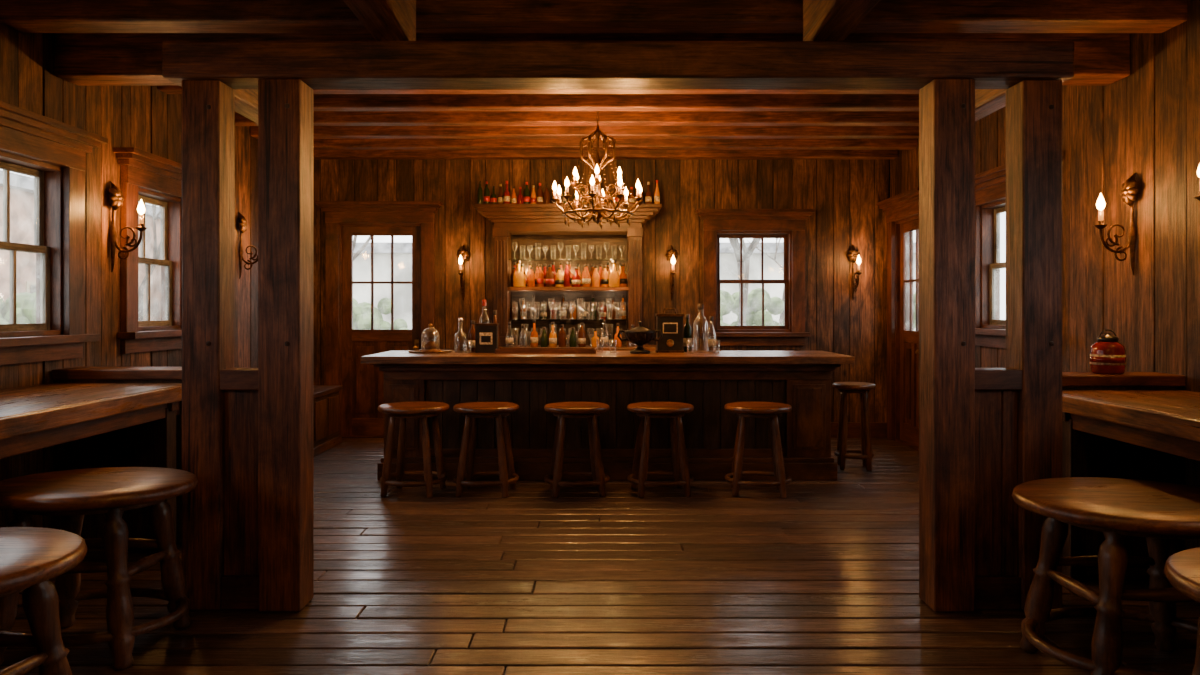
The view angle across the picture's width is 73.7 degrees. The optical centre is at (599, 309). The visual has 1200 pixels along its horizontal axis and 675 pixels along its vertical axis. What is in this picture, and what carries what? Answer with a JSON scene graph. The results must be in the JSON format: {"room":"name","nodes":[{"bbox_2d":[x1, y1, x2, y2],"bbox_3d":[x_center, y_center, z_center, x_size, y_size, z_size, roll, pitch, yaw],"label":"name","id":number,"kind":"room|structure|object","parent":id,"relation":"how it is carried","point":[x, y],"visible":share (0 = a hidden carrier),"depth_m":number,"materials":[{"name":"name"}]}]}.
{"room":"bar","nodes":[
{"label":"bar","id":0,"kind":"room"},
{"bbox_2d":[0,23,257,528],"bbox_3d":[-3.580,-0.230,3.600,0.160,3.660,11.920,0,0,0],"label":"wall","id":1,"kind":"structure","parent":0,"point":[145,118],"depth_m":5.64,"materials":[{"name":"brown wood"}]},
{"bbox_2d":[0,101,107,364],"bbox_3d":[-3.505,-0.425,4.620,0.310,1.490,1.660,0,0,0],"label":"window","id":2,"kind":"structure","parent":1,"relation":"in","point":[58,246],"depth_m":5.15,"materials":[{"name":"brown wood"}]},
{"bbox_2d":[108,181,146,271],"bbox_3d":[-3.371,-0.596,5.720,0.262,0.652,0.150,0,0,0],"label":"wall sconce","id":3,"kind":"object","parent":1,"relation":"attached to","point":[116,195],"visible":1,"depth_m":5.71,"materials":[{"name":"brown metal"}]},
{"bbox_2d":[113,147,181,353],"bbox_3d":[-3.505,-0.425,6.340,0.310,1.490,1.180,0,0,0],"label":"window","id":4,"kind":"structure","parent":1,"relation":"in","point":[140,169],"depth_m":6.24,"materials":[{"name":"brown wood"}]},
{"bbox_2d":[238,212,257,278],"bbox_3d":[-3.371,-0.626,7.750,0.262,0.652,0.150,0,0,0],"label":"wall sconce","id":5,"kind":"object","parent":1,"relation":"attached to","point":[242,223],"visible":0.85,"depth_m":7.74,"materials":[{"name":"brown metal"}]},
{"bbox_2d":[220,368,257,608],"bbox_3d":[-1.800,0.900,4.075,0.198,1.200,0.170,0,0,0],"label":"wall","id":6,"kind":"structure","parent":0,"point":[239,582],"depth_m":4.03,"materials":[{"name":"brown wood"}]},
{"bbox_2d":[157,86,919,93],"bbox_3d":[-0.050,-1.850,6.385,6.900,0.220,0.150,0,0,0],"label":"ceiling beam","id":7,"kind":"structure","parent":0,"point":[166,89],"depth_m":6.37,"materials":[{"name":"brown wood"}]},
{"bbox_2d":[235,111,918,125],"bbox_3d":[-0.050,-1.850,7.505,6.900,0.220,0.150,0,0,0],"label":"ceiling beam","id":8,"kind":"structure","parent":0,"point":[321,118],"depth_m":7.43,"materials":[{"name":"brown wood"}]},
{"bbox_2d":[250,126,918,138],"bbox_3d":[-0.050,-1.850,8.065,6.900,0.220,0.150,0,0,0],"label":"ceiling beam","id":9,"kind":"structure","parent":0,"point":[320,132],"depth_m":7.99,"materials":[{"name":"brown wood"}]},
{"bbox_2d":[54,33,1129,85],"bbox_3d":[-0.050,-1.730,5.240,6.900,0.460,0.240,0,0,0],"label":"ceiling beam","id":10,"kind":"structure","parent":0,"point":[80,59],"depth_m":5.12,"materials":[{"name":"brown wood"}]},
{"bbox_2d":[0,0,1187,32],"bbox_3d":[-0.050,-1.765,4.730,6.900,0.190,0.220,0,0,0],"label":"ceiling beam","id":11,"kind":"structure","parent":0,"point":[23,16],"depth_m":4.62,"materials":[{"name":"brown wood"}]},
{"bbox_2d":[0,438,1199,674],"bbox_3d":[-0.050,1.560,3.600,7.220,0.120,11.920,0,0,0],"label":"floor","id":12,"kind":"structure","parent":0,"point":[822,578],"depth_m":4.25,"materials":[{"name":"brown wood"}]},
{"bbox_2d":[0,527,87,674],"bbox_3d":[-2.050,1.135,2.480,0.800,0.740,0.720,0,0,0],"label":"bar stool","id":13,"kind":"object","parent":12,"relation":"on","point":[30,557],"visible":1,"depth_m":2.60,"materials":[{"name":"brown wood"}]},
{"bbox_2d":[0,383,181,553],"bbox_3d":[-3.037,0.983,2.700,0.914,1.035,4.800,0,0,0],"label":"table","id":14,"kind":"object","parent":12,"relation":"on","point":[36,417],"depth_m":4.27,"materials":[{"name":"brown wood"}]},
{"bbox_2d":[0,467,197,669],"bbox_3d":[-2.270,1.135,3.580,0.880,0.740,0.680,0,0,0],"label":"bar stool","id":15,"kind":"object","parent":12,"relation":"on","point":[70,495],"visible":0.81,"depth_m":3.44,"materials":[{"name":"brown wood"}]},
{"bbox_2d":[52,367,181,543],"bbox_3d":[-3.000,0.940,5.240,1.000,1.120,0.280,0,0,0],"label":"ledge","id":16,"kind":"object","parent":12,"relation":"on","point":[132,446],"visible":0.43,"depth_m":5.12,"materials":[{"name":"brown wood"}]},
{"bbox_2d":[182,80,234,609],"bbox_3d":[-1.995,0.175,4.076,0.190,2.650,0.188,0,0,0],"label":"timber post","id":17,"kind":"object","parent":12,"relation":"on","point":[208,106],"visible":0.93,"depth_m":3.99,"materials":[{"name":"brown wood"}]},
{"bbox_2d":[258,79,313,611],"bbox_3d":[-1.595,0.175,4.066,0.210,2.650,0.208,0,0,0],"label":"timber post","id":18,"kind":"object","parent":12,"relation":"on","point":[285,106],"visible":1,"depth_m":3.97,"materials":[{"name":"brown wood"}]},
{"bbox_2d":[162,41,1073,88],"bbox_3d":[0.090,-1.248,4.085,4.540,0.185,0.230,0,0,0],"label":"lintel beam","id":19,"kind":"structure","parent":18,"relation":"on","point":[237,64],"depth_m":3.97,"materials":[{"name":"brown wood"}]},
{"bbox_2d":[234,89,257,123],"bbox_3d":[-2.100,-1.255,4.660,0.160,0.150,0.920,0,0,0],"label":"ceiling beam","id":20,"kind":"structure","parent":19,"relation":"attached to","point":[246,100],"depth_m":4.66,"materials":[{"name":"brown wood"}]},
{"bbox_2d":[975,89,1005,120],"bbox_3d":[2.280,-1.255,4.660,0.160,0.150,0.920,0,0,0],"label":"ceiling beam","id":21,"kind":"structure","parent":19,"relation":"attached to","point":[987,101],"depth_m":4.61,"materials":[{"name":"brown wood"}]},
{"bbox_2d":[314,385,342,456],"bbox_3d":[-3.185,1.150,8.375,0.570,0.700,1.310,0,0,0],"label":"storage bench","id":22,"kind":"object","parent":12,"relation":"on","point":[326,397],"visible":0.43,"depth_m":8.57,"materials":[{"name":"brown wood"}]},
{"bbox_2d":[378,401,449,497],"bbox_3d":[-1.531,1.141,6.580,0.580,0.723,0.522,0,0,0],"label":"bar stool","id":23,"kind":"object","parent":12,"relation":"on","point":[423,410],"visible":1,"depth_m":6.44,"materials":[{"name":"brown wood"}]},
{"bbox_2d":[453,402,518,497],"bbox_3d":[-0.935,1.142,6.580,0.543,0.723,0.486,0,0,0],"label":"bar stool","id":24,"kind":"object","parent":12,"relation":"on","point":[471,411],"visible":1,"depth_m":6.44,"materials":[{"name":"brown wood"}]},
{"bbox_2d":[473,204,661,350],"bbox_3d":[-0.360,0.163,9.037,2.080,2.675,0.715,0,0,0],"label":"bar cabinet","id":25,"kind":"object","parent":12,"relation":"on","point":[515,225],"visible":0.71,"depth_m":9.31,"materials":[{"name":"brown wood"}]},
{"bbox_2d":[478,181,557,203],"label":"liquor bottles","id":26,"kind":"object","parent":25,"relation":"on","point":[505,199],"depth_m":8.96,"materials":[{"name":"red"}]},
{"bbox_2d":[506,243,633,346],"bbox_3d":[-0.321,-0.181,9.053,1.442,1.183,0.511,0,0,0],"label":"glasses","id":27,"kind":"object","parent":25,"relation":"in","point":[534,339],"visible":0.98,"depth_m":9.16,"materials":[{"name":"clear glass"}]},
{"bbox_2d":[604,180,634,203],"label":"liquor bottles","id":28,"kind":"object","parent":25,"relation":"on","point":[631,200],"depth_m":8.96,"materials":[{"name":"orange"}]},
{"bbox_2d":[641,180,659,203],"label":"liquor bottles","id":29,"kind":"object","parent":25,"relation":"on","point":[648,198],"depth_m":8.95,"materials":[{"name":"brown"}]},
{"bbox_2d":[544,402,609,497],"bbox_3d":[-0.190,1.142,6.580,0.543,0.723,0.486,0,0,0],"label":"bar stool","id":30,"kind":"object","parent":12,"relation":"on","point":[561,410],"visible":1,"depth_m":6.43,"materials":[{"name":"brown wood"}]},
{"bbox_2d":[361,351,853,479],"bbox_3d":[0.065,0.950,7.380,4.250,1.100,0.998,0,0,0],"label":"bar counter","id":31,"kind":"object","parent":12,"relation":"on","point":[708,381],"depth_m":7.09,"materials":[{"name":"brown wood"}]},
{"bbox_2d":[408,323,452,352],"bbox_3d":[-1.600,0.263,7.550,0.420,0.275,0.420,0,0,0],"label":"glass cloche","id":32,"kind":"object","parent":31,"relation":"on","point":[430,346],"visible":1,"depth_m":7.50,"materials":[{"name":"clear glass"}]},
{"bbox_2d":[454,317,466,352],"bbox_3d":[-1.310,0.235,7.520,0.116,0.330,0.116,0,0,0],"label":"glass decanter","id":33,"kind":"object","parent":31,"relation":"on","point":[460,319],"visible":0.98,"depth_m":7.51,"materials":[{"name":"glass"}]},
{"bbox_2d":[468,320,474,351],"bbox_3d":[-1.220,0.250,7.680,0.089,0.300,0.089,0,0,0],"label":"bottle","id":34,"kind":"object","parent":31,"relation":"on","point":[472,330],"visible":0.75,"depth_m":7.64,"materials":[{"name":"brown"}]},
{"bbox_2d":[475,320,498,352],"bbox_3d":[-1.060,0.247,7.500,0.210,0.306,0.130,0,0,0],"label":"caddy","id":35,"kind":"object","parent":31,"relation":"on","point":[486,334],"visible":0.97,"depth_m":7.44,"materials":[{"name":"black paint"}]},
{"bbox_2d":[479,300,488,322],"bbox_3d":[-1.120,0.150,7.740,0.102,0.500,0.102,0,0,0],"label":"bottle","id":36,"kind":"object","parent":35,"relation":"on","point":[483,301],"visible":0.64,"depth_m":7.73,"materials":[{"name":"clear glass"}]},
{"bbox_2d":[493,310,498,347],"bbox_3d":[-1.010,0.200,7.700,0.080,0.400,0.080,0,0,0],"label":"bottle","id":37,"kind":"object","parent":31,"relation":"on","point":[494,311],"visible":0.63,"depth_m":7.68,"materials":[{"name":"brown"}]},
{"bbox_2d":[495,348,595,353],"bbox_3d":[-0.500,0.380,7.451,0.924,0.040,0.262,0,0,0],"label":"serving tray","id":38,"kind":"object","parent":31,"relation":"on","point":[498,350],"visible":1,"depth_m":7.32,"materials":[{"name":"brown wood"}]},
{"bbox_2d":[617,321,662,353],"bbox_3d":[0.370,0.250,7.400,0.323,0.300,0.290,0,0,42],"label":"urn","id":39,"kind":"object","parent":31,"relation":"on","point":[639,335],"visible":1,"depth_m":7.33,"materials":[{"name":"brown metal"}]},
{"bbox_2d":[655,308,683,352],"bbox_3d":[0.660,0.191,7.598,0.260,0.417,0.185,0,0,0],"label":"tin","id":40,"kind":"object","parent":31,"relation":"on","point":[671,325],"visible":1,"depth_m":7.52,"materials":[{"name":"paint"}]},
{"bbox_2d":[683,314,691,351],"bbox_3d":[0.845,0.220,7.720,0.085,0.360,0.085,0,0,0],"label":"bottle","id":41,"kind":"object","parent":31,"relation":"on","point":[687,331],"visible":0.94,"depth_m":7.69,"materials":[{"name":"green"}]},
{"bbox_2d":[693,304,707,352],"bbox_3d":[0.950,0.170,7.550,0.140,0.460,0.140,0,0,0],"label":"glass decanter","id":42,"kind":"object","parent":31,"relation":"on","point":[700,306],"visible":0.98,"depth_m":7.53,"materials":[{"name":"clear glass"}]},
{"bbox_2d":[706,316,715,351],"bbox_3d":[1.070,0.230,7.680,0.095,0.340,0.095,0,0,0],"label":"bottle","id":43,"kind":"object","parent":31,"relation":"on","point":[711,342],"visible":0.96,"depth_m":7.65,"materials":[{"name":"clear glass"}]},
{"bbox_2d":[627,402,693,497],"bbox_3d":[0.496,1.142,6.580,0.550,0.723,0.495,0,0,0],"label":"bar stool","id":44,"kind":"object","parent":12,"relation":"on","point":[646,411],"visible":1,"depth_m":6.44,"materials":[{"name":"brown wood"}]},
{"bbox_2d":[724,402,791,497],"bbox_3d":[1.299,1.142,6.580,0.550,0.723,0.495,0,0,0],"label":"bar stool","id":45,"kind":"object","parent":12,"relation":"on","point":[771,410],"visible":1,"depth_m":6.43,"materials":[{"name":"brown wood"}]},
{"bbox_2d":[832,382,875,470],"bbox_3d":[2.420,1.101,7.620,0.400,0.802,0.400,0,0,0],"label":"bar stool","id":46,"kind":"object","parent":12,"relation":"on","point":[863,388],"visible":1,"depth_m":7.51,"materials":[{"name":"brown wood"}]},
{"bbox_2d":[919,79,974,611],"bbox_3d":[1.762,0.175,4.066,0.205,2.650,0.208,0,0,0],"label":"timber post","id":47,"kind":"object","parent":12,"relation":"on","point":[946,106],"visible":1,"depth_m":3.97,"materials":[{"name":"brown wood"}]},
{"bbox_2d":[1006,80,1061,609],"bbox_3d":[2.210,0.175,4.076,0.200,2.650,0.188,0,0,0],"label":"timber post","id":48,"kind":"object","parent":12,"relation":"on","point":[1033,107],"visible":0.86,"depth_m":3.99,"materials":[{"name":"brown wood"}]},
{"bbox_2d":[1012,477,1199,674],"bbox_3d":[2.200,1.135,3.280,0.940,0.740,0.800,0,0,0],"label":"bar stool","id":49,"kind":"object","parent":12,"relation":"on","point":[1159,512],"visible":0.98,"depth_m":3.23,"materials":[{"name":"brown wood"}]},
{"bbox_2d":[1062,372,1185,566],"bbox_3d":[2.910,0.940,4.780,0.980,1.120,0.280,0,0,0],"label":"ledge","id":50,"kind":"object","parent":12,"relation":"on","point":[1105,457],"visible":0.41,"depth_m":4.66,"materials":[{"name":"brown wood"}]},
{"bbox_2d":[1090,329,1125,373],"bbox_3d":[3.040,0.248,4.790,0.185,0.264,0.185,0,0,0],"label":"storage jar","id":51,"kind":"object","parent":50,"relation":"on","point":[1107,355],"visible":1,"depth_m":4.73,"materials":[{"name":"ceramic"}]},
{"bbox_2d":[1062,390,1199,580],"bbox_3d":[2.967,0.983,2.470,0.854,1.035,4.340,0,0,0],"label":"table","id":52,"kind":"object","parent":12,"relation":"on","point":[1167,421],"depth_m":4.11,"materials":[{"name":"brown wood"}]},
{"bbox_2d":[1164,547,1199,674],"bbox_3d":[2.060,1.135,2.240,0.800,0.740,0.760,0,0,0],"label":"bar stool","id":53,"kind":"object","parent":12,"relation":"on","point":[1182,568],"visible":1,"depth_m":2.38,"materials":[{"name":"brown wood"}]},
{"bbox_2d":[314,159,889,421],"bbox_3d":[-0.050,-0.230,9.480,7.220,3.660,0.160,0,0,0],"label":"wall","id":54,"kind":"structure","parent":0,"point":[844,195],"depth_m":9.40,"materials":[{"name":"brown wood"}]},
{"bbox_2d":[315,201,442,437],"bbox_3d":[-2.575,0.135,9.405,1.450,2.790,0.310,0,0,0],"label":"door","id":55,"kind":"structure","parent":54,"relation":"in","point":[362,393],"depth_m":9.45,"materials":[{"name":"brown wood"}]},
{"bbox_2d":[457,245,469,300],"bbox_3d":[-1.600,-0.436,9.271,0.150,0.652,0.262,0,0,0],"label":"wall sconce","id":56,"kind":"object","parent":54,"relation":"attached to","point":[463,255],"visible":1,"depth_m":9.34,"materials":[{"name":"brown metal"}]},
{"bbox_2d":[665,245,677,300],"bbox_3d":[0.840,-0.436,9.271,0.150,0.652,0.262,0,0,0],"label":"wall sconce","id":57,"kind":"object","parent":54,"relation":"attached to","point":[671,255],"visible":1,"depth_m":9.33,"materials":[{"name":"brown metal"}]},
{"bbox_2d":[695,209,814,345],"bbox_3d":[1.805,-0.375,9.405,1.370,1.590,0.310,0,0,0],"label":"window","id":58,"kind":"structure","parent":54,"relation":"in","point":[787,224],"depth_m":9.35,"materials":[{"name":"brown wood"}]},
{"bbox_2d":[847,245,861,299],"bbox_3d":[2.970,-0.436,9.271,0.150,0.652,0.262,0,0,0],"label":"wall sconce","id":59,"kind":"object","parent":54,"relation":"attached to","point":[853,255],"visible":1,"depth_m":9.33,"materials":[{"name":"brown metal"}]},
{"bbox_2d":[831,422,886,437],"bbox_3d":[0.735,1.410,9.387,5.330,0.180,0.025,0,0,0],"label":"baseboard","id":60,"kind":"structure","parent":54,"relation":"attached to","point":[878,429],"depth_m":9.38,"materials":[{"name":"brown wood"}]},
{"bbox_2d":[314,150,897,158],"bbox_3d":[-0.050,-1.850,9.185,6.900,0.220,0.150,0,0,0],"label":"ceiling beam","id":61,"kind":"structure","parent":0,"point":[318,154],"depth_m":9.11,"materials":[{"name":"brown wood"}]},
{"bbox_2d":[314,139,917,149],"bbox_3d":[-0.050,-1.850,8.625,6.900,0.220,0.150,0,0,0],"label":"ceiling beam","id":62,"kind":"structure","parent":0,"point":[319,144],"depth_m":8.55,"materials":[{"name":"brown wood"}]},
{"bbox_2d":[314,94,918,110],"bbox_3d":[-0.050,-1.850,6.945,6.900,0.220,0.150,0,0,0],"label":"ceiling beam","id":63,"kind":"structure","parent":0,"point":[322,102],"depth_m":6.87,"materials":[{"name":"brown wood"}]},
{"bbox_2d":[975,368,1021,608],"bbox_3d":[1.988,0.900,4.075,0.243,1.200,0.170,0,0,0],"label":"wall","id":64,"kind":"structure","parent":0,"point":[997,582],"depth_m":4.03,"materials":[{"name":"brown wood"}]},
{"bbox_2d":[890,0,1199,550],"bbox_3d":[3.480,-0.230,3.600,0.160,3.660,11.920,0,0,0],"label":"wall","id":65,"kind":"structure","parent":0,"point":[1145,123],"depth_m":5.06,"materials":[{"name":"brown wood"}]},
{"bbox_2d":[877,187,918,451],"bbox_3d":[3.405,0.135,8.820,0.310,2.790,1.260,0,0,0],"label":"door","id":66,"kind":"structure","parent":65,"relation":"in","point":[902,341],"depth_m":9.12,"materials":[{"name":"brown wood"}]},
{"bbox_2d":[975,151,1062,348],"bbox_3d":[3.405,-0.425,6.625,0.310,1.490,1.510,0,0,0],"label":"window","id":67,"kind":"structure","parent":65,"relation":"in","point":[990,185],"depth_m":7.09,"materials":[{"name":"brown wood"}]},
{"bbox_2d":[1094,173,1137,274],"bbox_3d":[3.271,-0.546,5.080,0.262,0.652,0.150,0,0,0],"label":"wall sconce","id":68,"kind":"object","parent":65,"relation":"attached to","point":[1128,189],"visible":1,"depth_m":5.07,"materials":[{"name":"brown metal"}]},
{"bbox_2d":[1194,165,1199,200],"bbox_3d":[3.271,-0.606,4.220,0.262,0.652,0.150,0,0,0],"label":"wall sconce","id":69,"kind":"object","parent":65,"relation":"attached to","point":[1198,170],"visible":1,"depth_m":4.22,"materials":[{"name":"brown metal"}]},
{"bbox_3d":[-0.050,-1.960,3.600,7.220,0.200,11.920,0,0,0],"label":"ceiling","id":70,"kind":"structure","parent":0,"visible":0},
{"bbox_2d":[343,0,415,40],"bbox_3d":[-1.040,-1.505,0.995,0.160,0.330,6.390,0,0,0],"label":"ceiling beam","id":71,"kind":"structure","parent":70,"relation":"attached to","point":[385,20],"depth_m":3.78,"materials":[{"name":"brown wood"}]},
{"bbox_2d":[550,111,643,228],"bbox_3d":[-0.020,-1.349,7.000,0.825,1.221,0.835,0,0,0],"label":"chandelier","id":72,"kind":"object","parent":70,"relation":"hanging from","point":[598,211],"visible":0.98,"depth_m":6.93,"materials":[{"name":"gold metal"}]},
{"bbox_2d":[803,0,879,40],"bbox_3d":[1.140,-1.505,0.995,0.160,0.330,6.390,0,0,0],"label":"ceiling beam","id":73,"kind":"structure","parent":70,"relation":"attached to","point":[823,20],"depth_m":3.79,"materials":[{"name":"brown wood"}]},
{"label":"outside","id":74,"kind":"structure","parent":0,"visible":0},
{"bbox_3d":[0.000,1.750,10.000,80.000,0.100,60.000,0,0,0],"label":"ground","id":75,"kind":"structure","parent":74,"visible":0},
{"bbox_2d":[0,292,35,323],"bbox_3d":[-7.968,0.785,7.549,2.170,2.168,8.380,0,0,0],"label":"hedge","id":76,"kind":"object","parent":75,"relation":"on","point":[25,302],"visible":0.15,"depth_m":10.21,"materials":[{"name":"green plant"}]},
{"bbox_2d":[0,170,160,320],"bbox_3d":[-18.000,-0.750,22.000,8.600,4.900,16.600,0,0,0],"label":"neighboring house","id":77,"kind":"structure","parent":75,"relation":"on","point":[21,186],"depth_m":19.51,"materials":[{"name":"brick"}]},
{"bbox_2d":[138,205,160,305],"bbox_3d":[-7.392,-0.265,12.258,1.554,3.931,2.470,0,0,0],"label":"bare tree","id":78,"kind":"object","parent":75,"relation":"on","point":[156,252],"visible":0.02,"depth_m":12.80,"materials":[{"name":"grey plant"}]},
{"bbox_2d":[353,236,370,260],"bbox_3d":[-4.214,-0.224,12.451,1.894,3.850,2.103,0,0,11],"label":"bare tree","id":79,"kind":"object","parent":75,"relation":"on","point":[362,248],"visible":0.02,"depth_m":12.90,"materials":[{"name":"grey plant"}]},
{"bbox_2d":[353,297,407,328],"bbox_3d":[-5.251,0.752,14.987,3.588,2.101,1.866,0,0,0],"label":"hedge","id":80,"kind":"object","parent":75,"relation":"on","point":[361,311],"visible":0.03,"depth_m":15.01,"materials":[{"name":"green plant"}]},
{"bbox_2d":[353,242,915,330],"bbox_3d":[-1.000,-0.150,27.000,22.600,3.700,6.600,0,0,0],"label":"neighboring house","id":81,"kind":"structure","parent":75,"relation":"on","point":[772,270],"depth_m":24.00,"materials":[{"name":"paint"}]},
{"bbox_2d":[728,238,760,325],"bbox_3d":[2.294,-0.242,12.347,1.712,3.894,1.986,0,0,25],"label":"bare tree","id":82,"kind":"object","parent":75,"relation":"on","point":[734,242],"visible":0.1,"depth_m":12.21,"materials":[{"name":"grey plant"}]},
{"bbox_2d":[747,238,783,323],"bbox_3d":[4.323,-0.197,17.330,1.890,3.797,2.431,0,0,0],"label":"bare tree","id":83,"kind":"object","parent":75,"relation":"on","point":[777,246],"visible":0.05,"depth_m":18.38,"materials":[{"name":"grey plant"}]},
{"bbox_2d":[720,288,915,329],"bbox_3d":[3.560,0.708,14.482,4.806,2.212,1.852,0,0,0],"label":"hedge","id":84,"kind":"object","parent":75,"relation":"on","point":[728,302],"visible":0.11,"depth_m":14.25,"materials":[{"name":"green plant"}]}
]}

